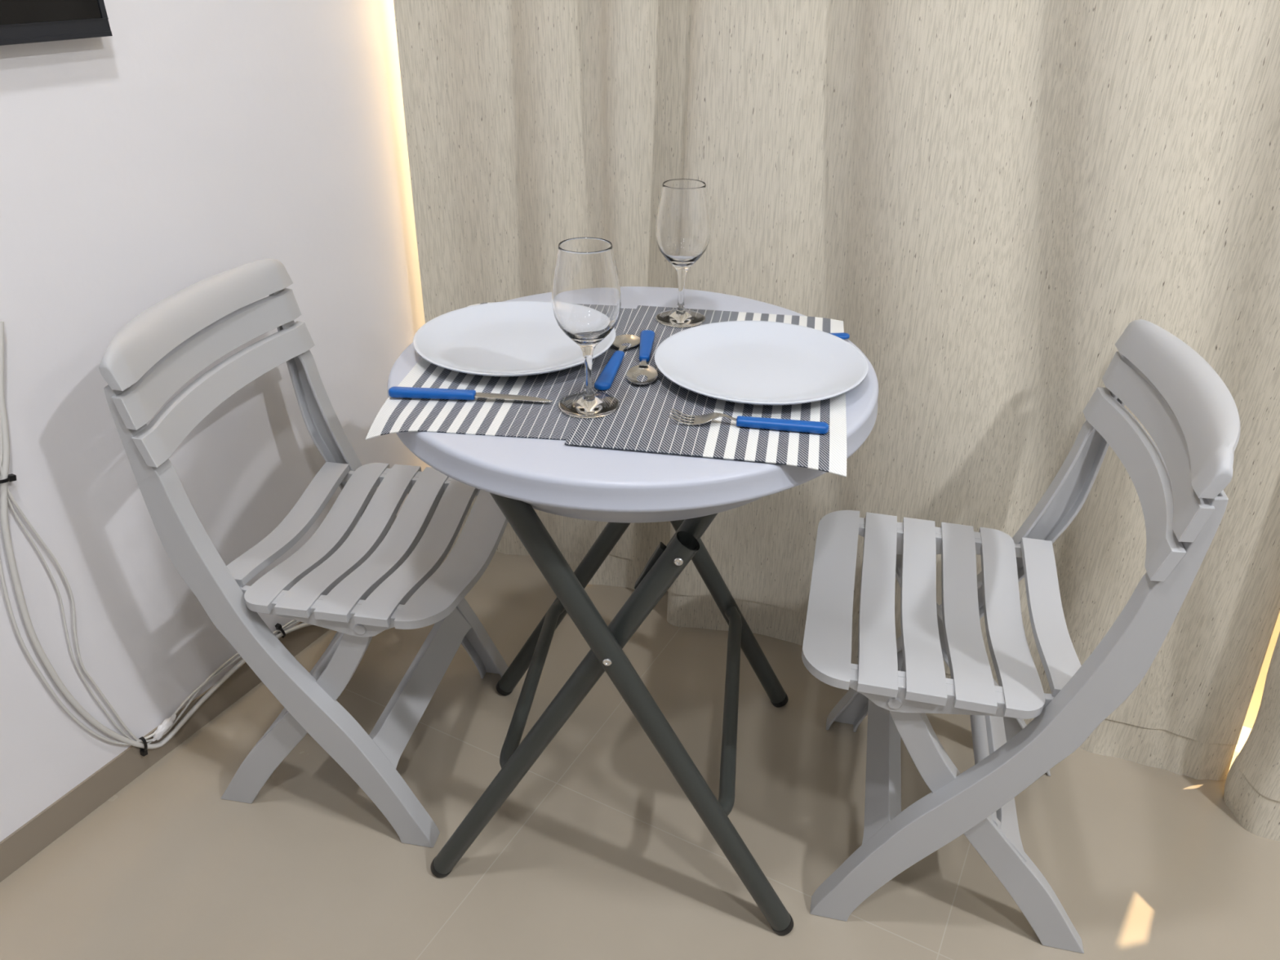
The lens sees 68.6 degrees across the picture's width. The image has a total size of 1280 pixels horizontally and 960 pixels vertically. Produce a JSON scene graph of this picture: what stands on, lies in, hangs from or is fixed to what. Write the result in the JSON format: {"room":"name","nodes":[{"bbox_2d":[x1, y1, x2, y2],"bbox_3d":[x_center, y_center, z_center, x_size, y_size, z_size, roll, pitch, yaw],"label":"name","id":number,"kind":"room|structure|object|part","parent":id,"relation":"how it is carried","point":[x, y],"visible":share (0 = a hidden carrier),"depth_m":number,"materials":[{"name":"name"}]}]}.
{"room":"dining room","nodes":[
{"label":"dining room","id":0,"kind":"room"},
{"bbox_2d":[0,0,431,841],"bbox_3d":[-1.272,-0.289,0.290,0.120,2.600,3.680,15,33,24],"label":"wall","id":1,"kind":"structure","parent":0,"point":[177,148],"depth_m":1.40,"materials":[{"name":"white paint"}]},
{"bbox_2d":[0,0,112,45],"bbox_3d":[-0.904,-0.602,0.707,0.029,0.550,0.930,15,33,24],"label":"television","id":2,"kind":"object","parent":1,"relation":"attached to","point":[21,21],"visible":1,"depth_m":1.12,"materials":[{"name":"black plastic"}]},
{"bbox_2d":[0,473,152,743],"bbox_3d":[-0.816,0.186,1.383,0.003,0.594,0.097,15,33,24],"label":"cable","id":3,"kind":"object","parent":1,"relation":"attached to","point":[8,499],"visible":1,"depth_m":1.35,"materials":[{"name":"white plastic"}]},
{"bbox_2d":[0,466,294,742],"bbox_3d":[-0.606,-0.004,1.714,0.003,0.595,0.965,15,33,24],"label":"cable","id":4,"kind":"object","parent":1,"relation":"attached to","point":[11,496],"visible":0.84,"depth_m":1.39,"materials":[{"name":"white plastic"}]},
{"bbox_2d":[0,412,299,745],"bbox_3d":[-0.618,-0.043,1.664,0.004,0.748,1.018,15,33,24],"label":"cable","id":5,"kind":"object","parent":1,"relation":"attached to","point":[2,576],"visible":0.67,"depth_m":1.36,"materials":[{"name":"white plastic"}]},
{"bbox_2d":[152,713,176,741],"bbox_3d":[-0.791,0.413,1.558,0.016,0.027,0.050,14,33,23],"label":"lump","id":6,"kind":"object","parent":5,"relation":"attached to","point":[167,723],"visible":1,"depth_m":1.55,"materials":[{"name":"white"}]},
{"bbox_2d":[0,320,313,749],"bbox_3d":[-0.615,-0.043,1.672,0.008,0.768,1.004,15,33,24],"label":"cable","id":7,"kind":"object","parent":1,"relation":"attached to","point":[6,458],"visible":0.76,"depth_m":1.30,"materials":[{"name":"white plastic"}]},
{"bbox_2d":[0,473,16,484],"bbox_3d":[-0.834,0.000,1.225,0.017,0.014,0.034,15,33,24],"label":"cable tie","id":8,"kind":"object","parent":7,"relation":"attached to","point":[11,477],"visible":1,"depth_m":1.23,"materials":[{"name":"black plastic"}]},
{"bbox_2d":[138,736,147,756],"bbox_3d":[-0.811,0.434,1.530,0.017,0.034,0.012,15,33,24],"label":"cable tie","id":9,"kind":"object","parent":7,"relation":"attached to","point":[144,752],"visible":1,"depth_m":1.53,"materials":[{"name":"black plastic"}]},
{"bbox_2d":[275,622,285,637],"bbox_3d":[-0.669,0.281,1.743,0.017,0.034,0.012,15,33,24],"label":"cable tie","id":10,"kind":"object","parent":7,"relation":"attached to","point":[277,626],"visible":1,"depth_m":1.74,"materials":[{"name":"black plastic"}]},
{"bbox_2d":[0,622,328,882],"bbox_3d":[-1.224,0.825,0.901,0.004,0.061,3.680,15,33,24],"label":"baseboard","id":11,"kind":"structure","parent":1,"relation":"attached to","point":[35,835],"depth_m":1.50,"materials":[{"name":"brown tile"}]},
{"bbox_2d":[0,551,1279,959],"bbox_3d":[0.596,1.398,0.090,4.387,0.100,3.920,15,33,24],"label":"floor","id":12,"kind":"structure","parent":0,"point":[598,851],"depth_m":1.43,"materials":[{"name":"tile"}]},
{"bbox_2d":[99,257,508,848],"bbox_3d":[-0.432,0.109,1.424,0.424,0.783,0.406,6,30,9],"label":"folding chair","id":13,"kind":"object","parent":12,"relation":"on","point":[350,586],"visible":0.95,"depth_m":1.34,"materials":[{"name":"grey plastic"}]},
{"bbox_3d":[-0.472,0.218,1.280,0.330,0.738,0.030,6,30,9],"label":"rail","id":14,"kind":"part","parent":13,"relation":"part of","materials":[{"name":"grey plastic"}]},
{"bbox_3d":[-0.510,0.343,1.387,0.327,0.415,0.024,6,30,9],"label":"leg","id":15,"kind":"part","parent":13,"relation":"part of","materials":[{"name":"grey plastic"}]},
{"bbox_3d":[-0.445,0.175,1.263,0.278,0.047,0.030,6,30,9],"label":"seat rail","id":16,"kind":"part","parent":13,"relation":"part of","materials":[{"name":"grey plastic"}]},
{"bbox_3d":[-0.452,0.184,1.661,0.327,0.415,0.024,6,30,9],"label":"leg","id":17,"kind":"part","parent":13,"relation":"part of","materials":[{"name":"grey plastic"}]},
{"bbox_3d":[-0.406,0.037,1.593,0.330,0.738,0.030,6,30,9],"label":"rail","id":18,"kind":"part","parent":13,"relation":"part of","materials":[{"name":"grey plastic"}]},
{"bbox_3d":[-0.383,0.006,1.556,0.278,0.047,0.030,6,30,9],"label":"seat rail","id":19,"kind":"part","parent":13,"relation":"part of","materials":[{"name":"grey plastic"}]},
{"bbox_2d":[386,286,878,935],"bbox_3d":[-0.010,0.175,1.359,0.604,0.745,0.604,0,30,-1],"label":"folding table","id":20,"kind":"object","parent":12,"relation":"on","point":[620,488],"visible":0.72,"depth_m":1.08,"materials":[{"name":"grey plastic"}]},
{"bbox_2d":[365,302,635,439],"bbox_3d":[-0.152,-0.144,1.178,0.245,0.016,0.408,4,30,6],"label":"placemat","id":21,"kind":"object","parent":20,"relation":"on","point":[479,415],"visible":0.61,"depth_m":1.06,"materials":[{"name":"grey fabric"}]},
{"bbox_2d":[388,386,552,402],"bbox_3d":[-0.193,-0.097,1.067,0.189,0.011,0.015,2,30,3],"label":"table knife","id":22,"kind":"object","parent":21,"relation":"on","point":[393,392],"visible":1,"depth_m":1.06,"materials":[{"name":"blue plastic"}]},
{"bbox_3d":[-0.237,-0.099,1.070,0.100,0.011,0.015,2,30,4],"label":"handle","id":23,"kind":"part","parent":22,"relation":"part of","materials":[{"name":"blue plastic"}]},
{"bbox_3d":[-0.146,-0.094,1.066,0.095,0.005,0.012,2,30,4],"label":"blade","id":24,"kind":"part","parent":22,"relation":"part of","materials":[{"name":"silver metal"}]},
{"bbox_2d":[413,300,615,376],"bbox_3d":[-0.159,-0.178,1.200,0.256,0.019,0.256,15,33,24],"label":"dinner plate","id":25,"kind":"object","parent":21,"relation":"on","point":[517,338],"visible":0.91,"depth_m":1.21,"materials":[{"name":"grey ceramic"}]},
{"bbox_3d":[0.020,0.304,1.153,0.386,0.711,0.030,4,30,6],"label":"leg","id":26,"kind":"part","parent":20,"relation":"part of","materials":[{"name":"grey metal"}]},
{"bbox_3d":[0.040,0.087,1.097,0.158,0.265,0.027,4,30,6],"label":"support arm","id":27,"kind":"part","parent":20,"relation":"part of","materials":[{"name":"grey metal"}]},
{"bbox_2d":[564,305,846,476],"bbox_3d":[0.102,-0.127,1.143,0.290,0.009,0.432,5,30,9],"label":"placemat","id":28,"kind":"object","parent":20,"relation":"on","point":[641,422],"visible":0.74,"depth_m":1.02,"materials":[{"name":"grey fabric"}]},
{"bbox_2d":[551,237,621,417],"bbox_3d":[-0.057,-0.163,1.011,0.073,0.183,0.073,15,33,24],"label":"wine glass","id":29,"kind":"object","parent":28,"relation":"on","point":[586,295],"visible":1,"depth_m":0.97,"materials":[{"name":"clear glass"}]},
{"bbox_2d":[594,334,639,390],"bbox_3d":[-0.029,-0.148,1.159,0.037,0.012,0.171,6,31,9],"label":"spoon","id":30,"kind":"object","parent":28,"relation":"on","point":[604,381],"visible":0.98,"depth_m":1.14,"materials":[{"name":"blue plastic"}]},
{"bbox_3d":[-0.035,-0.133,1.131,0.020,0.010,0.106,6,31,9],"label":"handle","id":31,"kind":"part","parent":30,"relation":"part of","materials":[{"name":"blue plastic"}]},
{"bbox_2d":[612,334,639,351],"bbox_3d":[-0.020,-0.171,1.203,0.037,0.009,0.070,6,31,9],"label":"bowl","id":32,"kind":"object","parent":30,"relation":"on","point":[634,340],"depth_m":1.22,"materials":[{"name":"silver metal"}]},
{"bbox_2d":[626,329,657,384],"bbox_3d":[0.006,-0.153,1.169,0.037,0.012,0.167,2,30,3],"label":"spoon","id":33,"kind":"object","parent":28,"relation":"on","point":[646,336],"visible":1,"depth_m":1.14,"materials":[{"name":"blue plastic"}]},
{"bbox_2d":[626,358,657,384],"bbox_3d":[0.003,-0.130,1.132,0.037,0.009,0.080,2,30,3],"label":"bowl","id":34,"kind":"object","parent":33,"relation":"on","point":[646,370],"depth_m":1.13,"materials":[{"name":"silver metal"}]},
{"bbox_3d":[0.008,-0.172,1.200,0.019,0.010,0.092,2,30,3],"label":"handle","id":35,"kind":"part","parent":33,"relation":"part of","materials":[{"name":"blue plastic"}]},
{"bbox_2d":[655,178,711,327],"bbox_3d":[0.057,-0.302,1.251,0.073,0.183,0.073,15,33,24],"label":"wine glass","id":36,"kind":"object","parent":28,"relation":"on","point":[682,221],"visible":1,"depth_m":1.21,"materials":[{"name":"clear glass"}]},
{"bbox_2d":[668,408,829,434],"bbox_3d":[0.117,-0.063,1.011,0.171,0.012,0.022,5,30,8],"label":"fork","id":37,"kind":"object","parent":28,"relation":"on","point":[803,426],"visible":1,"depth_m":1.00,"materials":[{"name":"blue plastic"}]},
{"bbox_3d":[0.153,-0.059,1.005,0.098,0.011,0.015,5,30,8],"label":"handle","id":38,"kind":"part","parent":37,"relation":"part of","materials":[{"name":"blue plastic"}]},
{"bbox_2d":[654,320,868,404],"bbox_3d":[0.145,-0.140,1.137,0.256,0.019,0.256,15,33,24],"label":"dinner plate","id":39,"kind":"object","parent":28,"relation":"on","point":[756,362],"visible":1,"depth_m":1.15,"materials":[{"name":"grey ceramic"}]},
{"bbox_2d":[829,332,849,339],"bbox_3d":[0.183,-0.186,1.230,0.186,0.007,0.014,-2,30,-5],"label":"table knife","id":40,"kind":"object","parent":28,"relation":"on","point":[843,335],"visible":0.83,"depth_m":1.23,"materials":[{"name":"blue plastic"}]},
{"bbox_3d":[0.074,0.081,1.539,0.386,0.711,0.030,4,30,6],"label":"leg","id":41,"kind":"part","parent":20,"relation":"part of","materials":[{"name":"grey metal"}]},
{"bbox_2d":[801,319,1240,953],"bbox_3d":[0.442,0.201,1.274,0.424,0.783,0.406,7,31,11],"label":"folding chair","id":42,"kind":"object","parent":12,"relation":"on","point":[1191,415],"visible":1,"depth_m":1.20,"materials":[{"name":"grey plastic"}]},
{"bbox_3d":[0.464,0.095,1.411,0.278,0.047,0.030,7,31,11],"label":"seat rail","id":43,"kind":"part","parent":42,"relation":"part of","materials":[{"name":"grey plastic"}]},
{"bbox_3d":[0.386,0.263,1.121,0.278,0.047,0.030,7,31,11],"label":"seat rail","id":44,"kind":"part","parent":42,"relation":"part of","materials":[{"name":"grey plastic"}]},
{"bbox_3d":[0.526,0.287,1.492,0.327,0.415,0.024,7,31,11],"label":"leg","id":45,"kind":"part","parent":42,"relation":"part of","materials":[{"name":"grey plastic"}]},
{"bbox_3d":[0.491,0.131,1.439,0.330,0.738,0.030,7,31,11],"label":"rail","id":46,"kind":"part","parent":42,"relation":"part of","materials":[{"name":"grey plastic"}]},
{"bbox_3d":[0.452,0.444,1.221,0.327,0.415,0.024,7,31,11],"label":"leg","id":47,"kind":"part","parent":42,"relation":"part of","materials":[{"name":"grey plastic"}]},
{"bbox_3d":[0.407,0.311,1.129,0.330,0.738,0.030,7,31,11],"label":"rail","id":48,"kind":"part","parent":42,"relation":"part of","materials":[{"name":"grey plastic"}]},
{"bbox_2d":[1243,611,1279,728],"bbox_3d":[1.510,-0.603,0.860,4.387,2.600,0.120,15,33,24],"label":"wall","id":49,"kind":"structure","parent":0,"point":[1255,704],"depth_m":1.61,"materials":[{"name":"white paint"}]},
{"bbox_3d":[0.609,-0.938,-1.264,4.387,0.100,3.920,15,33,24],"label":"ceiling","id":50,"kind":"structure","parent":0,"visible":0},
{"bbox_2d":[393,0,1279,780],"bbox_3d":[0.290,-0.802,1.203,1.540,2.588,0.113,14,33,22],"label":"curtain","id":51,"kind":"object","parent":50,"relation":"hanging from","point":[985,196],"visible":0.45,"depth_m":1.40,"materials":[{"name":"fabric"}]},
{"bbox_2d":[1223,631,1279,841],"bbox_3d":[2.059,-0.328,0.403,2.656,2.588,0.189,15,33,24],"label":"curtain","id":52,"kind":"object","parent":50,"relation":"hanging from","point":[1252,782],"visible":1,"depth_m":1.43,"materials":[{"name":"fabric"}]}
]}

